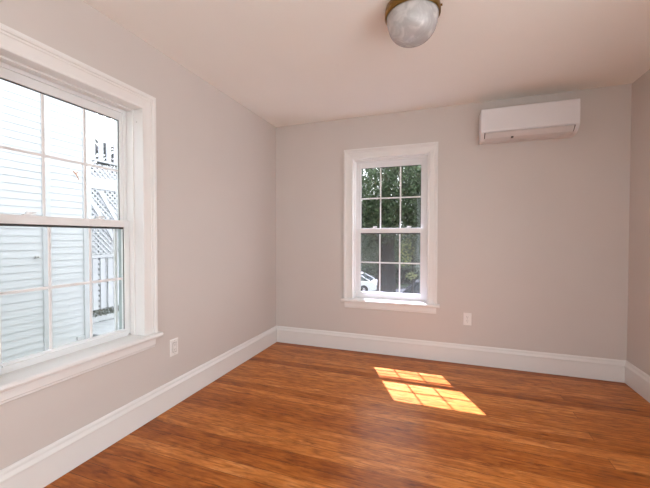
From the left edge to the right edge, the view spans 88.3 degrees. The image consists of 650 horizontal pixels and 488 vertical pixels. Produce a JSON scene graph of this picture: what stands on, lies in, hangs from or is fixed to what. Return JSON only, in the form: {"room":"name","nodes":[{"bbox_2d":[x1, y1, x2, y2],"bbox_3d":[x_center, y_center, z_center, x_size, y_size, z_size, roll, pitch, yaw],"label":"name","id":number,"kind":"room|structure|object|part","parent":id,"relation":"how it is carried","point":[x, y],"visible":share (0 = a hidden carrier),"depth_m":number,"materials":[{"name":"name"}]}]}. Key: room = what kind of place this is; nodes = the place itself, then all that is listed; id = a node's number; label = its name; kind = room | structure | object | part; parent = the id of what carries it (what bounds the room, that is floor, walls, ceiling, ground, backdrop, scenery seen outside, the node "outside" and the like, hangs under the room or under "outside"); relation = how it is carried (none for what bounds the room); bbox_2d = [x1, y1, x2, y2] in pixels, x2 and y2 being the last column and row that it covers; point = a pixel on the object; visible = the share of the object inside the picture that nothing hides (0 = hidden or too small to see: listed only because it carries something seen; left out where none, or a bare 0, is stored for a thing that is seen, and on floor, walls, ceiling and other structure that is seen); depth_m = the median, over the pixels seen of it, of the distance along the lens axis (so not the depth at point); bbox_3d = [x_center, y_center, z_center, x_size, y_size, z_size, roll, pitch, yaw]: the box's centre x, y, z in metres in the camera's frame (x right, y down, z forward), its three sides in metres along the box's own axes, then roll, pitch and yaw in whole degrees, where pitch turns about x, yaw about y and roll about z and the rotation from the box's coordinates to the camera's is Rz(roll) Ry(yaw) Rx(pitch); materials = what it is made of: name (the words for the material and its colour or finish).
{"room":"empty bedroom","nodes":[
{"label":"empty bedroom","id":0,"kind":"room"},
{"bbox_2d":[0,0,275,469],"bbox_3d":[-1.460,-0.062,1.698,0.200,2.500,4.750,0,1,20],"label":"wall","id":1,"kind":"structure","parent":0,"point":[216,157],"depth_m":2.49,"materials":[{"name":"paint"}]},
{"bbox_2d":[0,23,163,404],"bbox_3d":[-1.425,-0.131,1.844,0.348,1.665,0.998,0,1,20],"label":"window","id":2,"kind":"structure","parent":1,"relation":"in","point":[26,62],"depth_m":1.97,"materials":[{"name":"paint"}]},
{"bbox_3d":[-1.457,-0.486,1.848,0.028,0.715,0.726,0,1,20],"label":"sash","id":3,"kind":"part","parent":2,"relation":"part of","materials":[{"name":"plastic"}]},
{"bbox_3d":[-1.500,-0.101,1.871,0.190,1.530,0.770,0,1,20],"label":"frame","id":4,"kind":"part","parent":2,"relation":"part of","materials":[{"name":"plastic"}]},
{"bbox_3d":[-1.425,0.224,1.851,0.032,0.741,0.758,0,1,20],"label":"sash","id":5,"kind":"part","parent":2,"relation":"part of","materials":[{"name":"plastic"}]},
{"bbox_3d":[-1.299,-0.913,1.784,0.034,0.098,0.950,0,1,20],"label":"head casing","id":6,"kind":"part","parent":2,"relation":"part of","materials":[{"name":"paint"}]},
{"bbox_3d":[-1.499,0.227,1.877,0.012,0.755,0.722,0,1,20],"label":"screen frame","id":7,"kind":"part","parent":2,"relation":"part of","materials":[{"name":"plastic"}]},
{"bbox_3d":[-1.156,-0.186,2.204,0.034,1.568,0.090,0,1,20],"label":"casing","id":8,"kind":"part","parent":2,"relation":"part of","materials":[{"name":"paint"}]},
{"bbox_2d":[0,326,276,487],"bbox_3d":[-1.356,1.092,1.684,0.022,0.186,4.750,0,1,20],"label":"baseboard","id":9,"kind":"structure","parent":1,"relation":"attached to","point":[44,466],"depth_m":2.00,"materials":[{"name":"paint"}]},
{"bbox_2d":[170,338,177,356],"bbox_3d":[-1.095,0.750,2.433,0.009,0.120,0.074,0,1,20],"label":"wall outlet","id":10,"kind":"object","parent":1,"relation":"attached to","point":[174,342],"visible":1,"depth_m":2.42,"materials":[{"name":"plastic"}]},
{"bbox_2d":[173,342,176,351],"bbox_3d":[-1.092,0.750,2.432,0.003,0.066,0.033,0,1,20],"label":"receptacle","id":11,"kind":"object","parent":10,"relation":"attached to","point":[174,343],"depth_m":2.43,"materials":[{"name":"plastic"}]},
{"bbox_2d":[44,342,649,487],"bbox_3d":[0.190,1.261,1.138,3.705,0.120,5.150,0,1,20],"label":"floor","id":12,"kind":"structure","parent":0,"point":[289,415],"depth_m":2.12,"materials":[{"name":"brown wood"}]},
{"bbox_2d":[83,0,649,126],"bbox_3d":[0.193,-1.374,1.087,3.705,0.150,5.150,0,1,20],"label":"ceiling","id":13,"kind":"structure","parent":0,"point":[287,62],"depth_m":2.26,"materials":[{"name":"paint"}]},
{"bbox_2d":[385,0,442,47],"bbox_3d":[0.488,-1.218,1.855,0.308,0.192,0.302,0,1,20],"label":"ceiling light","id":14,"kind":"object","parent":13,"relation":"attached to","point":[410,23],"visible":1,"depth_m":1.77,"materials":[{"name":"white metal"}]},
{"bbox_2d":[276,84,631,359],"bbox_3d":[1.019,-0.094,3.445,3.705,2.500,0.200,0,1,20],"label":"wall","id":15,"kind":"structure","parent":0,"point":[533,236],"depth_m":3.14,"materials":[{"name":"paint"}]},
{"bbox_2d":[341,142,439,313],"bbox_3d":[0.700,-0.158,3.574,1.005,1.691,0.348,0,1,20],"label":"window","id":16,"kind":"structure","parent":15,"relation":"in","point":[425,155],"depth_m":3.51,"materials":[{"name":"paint"}]},
{"bbox_3d":[0.250,-0.207,3.591,0.095,1.594,0.034,0,1,20],"label":"casing","id":17,"kind":"part","parent":16,"relation":"part of","materials":[{"name":"paint"}]},
{"bbox_3d":[0.657,-0.950,3.433,0.957,0.102,0.034,0,1,20],"label":"head casing","id":18,"kind":"part","parent":16,"relation":"part of","materials":[{"name":"paint"}]},
{"bbox_3d":[0.727,-0.127,3.649,0.767,1.552,0.190,0,1,20],"label":"frame","id":19,"kind":"part","parent":16,"relation":"part of","materials":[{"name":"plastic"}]},
{"bbox_3d":[0.700,0.206,3.581,0.755,0.749,0.032,0,1,20],"label":"sash","id":20,"kind":"part","parent":16,"relation":"part of","materials":[{"name":"plastic"}]},
{"bbox_3d":[0.712,-0.515,3.599,0.723,0.729,0.028,0,1,20],"label":"sash","id":21,"kind":"part","parent":16,"relation":"part of","materials":[{"name":"plastic"}]},
{"bbox_3d":[1.062,-0.201,3.303,0.095,1.594,0.034,0,1,20],"label":"casing","id":22,"kind":"part","parent":16,"relation":"part of","materials":[{"name":"paint"}]},
{"bbox_2d":[277,326,626,382],"bbox_3d":[0.981,1.062,3.362,3.305,0.186,0.022,0,1,20],"label":"baseboard","id":23,"kind":"structure","parent":15,"relation":"attached to","point":[596,368],"depth_m":3.23,"materials":[{"name":"paint"}]},
{"bbox_2d":[463,313,471,325],"bbox_3d":[1.372,0.724,3.224,0.074,0.120,0.009,0,1,20],"label":"wall outlet","id":24,"kind":"object","parent":15,"relation":"attached to","point":[467,317],"visible":1,"depth_m":3.22,"materials":[{"name":"plastic"}]},
{"bbox_2d":[479,98,579,144],"bbox_3d":[1.768,-1.062,2.945,0.739,0.270,0.206,0,1,20],"label":"air conditioner","id":25,"kind":"object","parent":15,"relation":"attached to","point":[554,119],"visible":1,"depth_m":2.86,"materials":[{"name":"plastic"}]},
{"bbox_2d":[627,69,649,375],"bbox_3d":[1.843,-0.036,0.527,0.200,2.500,4.750,0,1,20],"label":"wall","id":26,"kind":"structure","parent":0,"point":[638,320],"depth_m":2.64,"materials":[{"name":"paint"}]},
{"bbox_2d":[625,361,649,402],"bbox_3d":[2.214,1.091,1.929,0.022,0.186,1.900,0,1,20],"label":"baseboard","id":27,"kind":"structure","parent":26,"relation":"attached to","point":[638,380],"depth_m":2.63,"materials":[{"name":"paint"}]},
{"label":"outside","id":28,"kind":"structure","parent":0,"visible":0},
{"bbox_2d":[396,246,409,287],"bbox_3d":[32.859,2.400,98.214,300.000,0.300,320.000,0,1,20],"label":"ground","id":29,"kind":"structure","parent":28,"point":[397,284],"depth_m":29.40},
{"bbox_2d":[0,79,92,362],"bbox_3d":[-8.871,-1.632,2.308,7.800,11.600,10.300,0,1,20],"label":"house","id":30,"kind":"structure","parent":29,"relation":"on","point":[24,317],"depth_m":4.95,"materials":[{"name":"white"}]},
{"bbox_2d":[90,111,118,323],"bbox_3d":[-4.947,0.468,7.705,1.660,7.000,3.060,0,1,20],"label":"porch","id":31,"kind":"object","parent":29,"relation":"on","point":[103,191],"visible":0.15,"depth_m":6.71,"materials":[{"name":"white wood"}]},
{"bbox_3d":[-4.518,1.452,6.776,0.065,5.070,0.080,0,1,20],"label":"post","id":32,"kind":"part","parent":31,"relation":"part of","materials":[{"name":"white wood"}]},
{"bbox_3d":[-4.198,0.774,7.435,0.016,1.026,3.026,0,1,20],"label":"lattice panel","id":33,"kind":"part","parent":31,"relation":"part of","materials":[{"name":"white wood"}]},
{"bbox_2d":[91,138,116,179],"bbox_3d":[-4.437,-1.687,7.434,0.461,0.919,2.749,0,1,20],"label":"railing","id":34,"kind":"object","parent":31,"relation":"on","point":[96,141],"visible":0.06,"depth_m":6.89,"materials":[{"name":"white wood"}]},
{"bbox_3d":[-4.201,-1.666,7.389,0.038,0.040,3.000,0,1,20],"label":"rail","id":35,"kind":"part","parent":31,"relation":"part of","materials":[{"name":"white wood"}]},
{"bbox_3d":[-4.201,-0.451,7.413,0.016,1.316,3.026,0,1,20],"label":"lattice panel","id":36,"kind":"part","parent":31,"relation":"part of","materials":[{"name":"white wood"}]},
{"bbox_3d":[-4.205,0.229,7.427,0.080,0.060,3.000,0,1,20],"label":"rail","id":37,"kind":"part","parent":31,"relation":"part of","materials":[{"name":"white wood"}]},
{"bbox_2d":[93,305,118,317],"bbox_3d":[-4.220,1.345,7.452,0.178,0.184,3.037,0,1,20],"label":"foliage","id":38,"kind":"object","parent":31,"relation":"on","point":[110,308],"visible":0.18,"depth_m":6.74,"materials":[{"name":"grey plant"}]},
{"bbox_2d":[93,318,118,336],"bbox_3d":[-3.316,2.760,7.170,1.816,2.440,2.980,0,1,20],"label":"deck","id":39,"kind":"object","parent":29,"relation":"on","point":[107,326],"visible":0.02,"depth_m":6.24,"materials":[{"name":"white wood"}]},
{"bbox_2d":[361,220,378,279],"bbox_3d":[1.200,1.044,13.373,2.898,5.840,2.786,0,1,20],"label":"tree","id":40,"kind":"object","parent":29,"relation":"on","point":[364,259],"visible":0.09,"depth_m":13.09,"materials":[{"name":"green plant"}]},
{"bbox_2d":[361,197,402,265],"bbox_3d":[5.113,-0.701,32.342,5.404,8.602,4.846,0,1,20],"label":"tree","id":41,"kind":"object","parent":29,"relation":"on","point":[397,236],"visible":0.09,"depth_m":30.85,"materials":[{"name":"green plant"}]},
{"bbox_2d":[361,262,418,283],"bbox_3d":[5.719,2.538,30.634,22.185,2.162,1.602,0,1,20],"label":"hedge","id":42,"kind":"object","parent":29,"relation":"on","point":[404,271],"visible":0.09,"depth_m":29.83,"materials":[{"name":"green plant"}]},
{"bbox_2d":[361,165,420,292],"bbox_3d":[2.410,0.374,10.798,6.275,7.282,4.247,0,1,14],"label":"street tree","id":43,"kind":"object","parent":29,"relation":"on","point":[411,175],"visible":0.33,"depth_m":9.65,"materials":[{"name":"green plant"}]},
{"bbox_2d":[398,234,419,293],"bbox_3d":[2.862,1.820,10.144,0.814,4.417,1.630,1,2,45],"label":"sapling","id":44,"kind":"object","parent":29,"relation":"on","point":[403,244],"visible":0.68,"depth_m":9.88,"materials":[{"name":"green plant"}]},
{"bbox_3d":[2.428,0.350,9.859,0.555,1.468,0.525,0,1,20],"label":"crown","id":45,"kind":"part","parent":44,"relation":"part of","materials":[{"name":"green plant"}]},
{"bbox_2d":[400,203,418,266],"bbox_3d":[9.823,-0.837,32.220,5.467,8.887,4.849,0,1,20],"label":"tree","id":46,"kind":"object","parent":29,"relation":"on","point":[405,254],"visible":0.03,"depth_m":31.69,"materials":[{"name":"green plant"}]},
{"bbox_2d":[402,227,420,260],"bbox_3d":[4.893,1.074,13.171,4.059,5.796,2.200,0,1,20],"label":"tree","id":47,"kind":"object","parent":29,"relation":"on","point":[417,245],"visible":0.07,"depth_m":13.67,"materials":[{"name":"green plant"}]},
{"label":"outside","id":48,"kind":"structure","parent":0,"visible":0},
{"bbox_3d":[6.111,3.676,22.829,120.000,0.020,9.000,0,1,20],"label":"street","id":49,"kind":"object","parent":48,"visible":0},
{"bbox_2d":[361,272,376,290],"bbox_3d":[1.842,2.879,25.602,4.514,1.452,1.790,0,1,20],"label":"car","id":50,"kind":"object","parent":49,"relation":"on","point":[370,284],"visible":0.3,"depth_m":24.30,"materials":[{"name":"white paint"}]},
{"bbox_2d":[396,279,418,293],"bbox_3d":[5.829,2.943,19.943,4.514,1.552,1.790,0,1,20],"label":"car","id":51,"kind":"object","parent":49,"relation":"on","point":[408,289],"visible":0.09,"depth_m":19.43,"materials":[{"name":"paint"}]}
]}

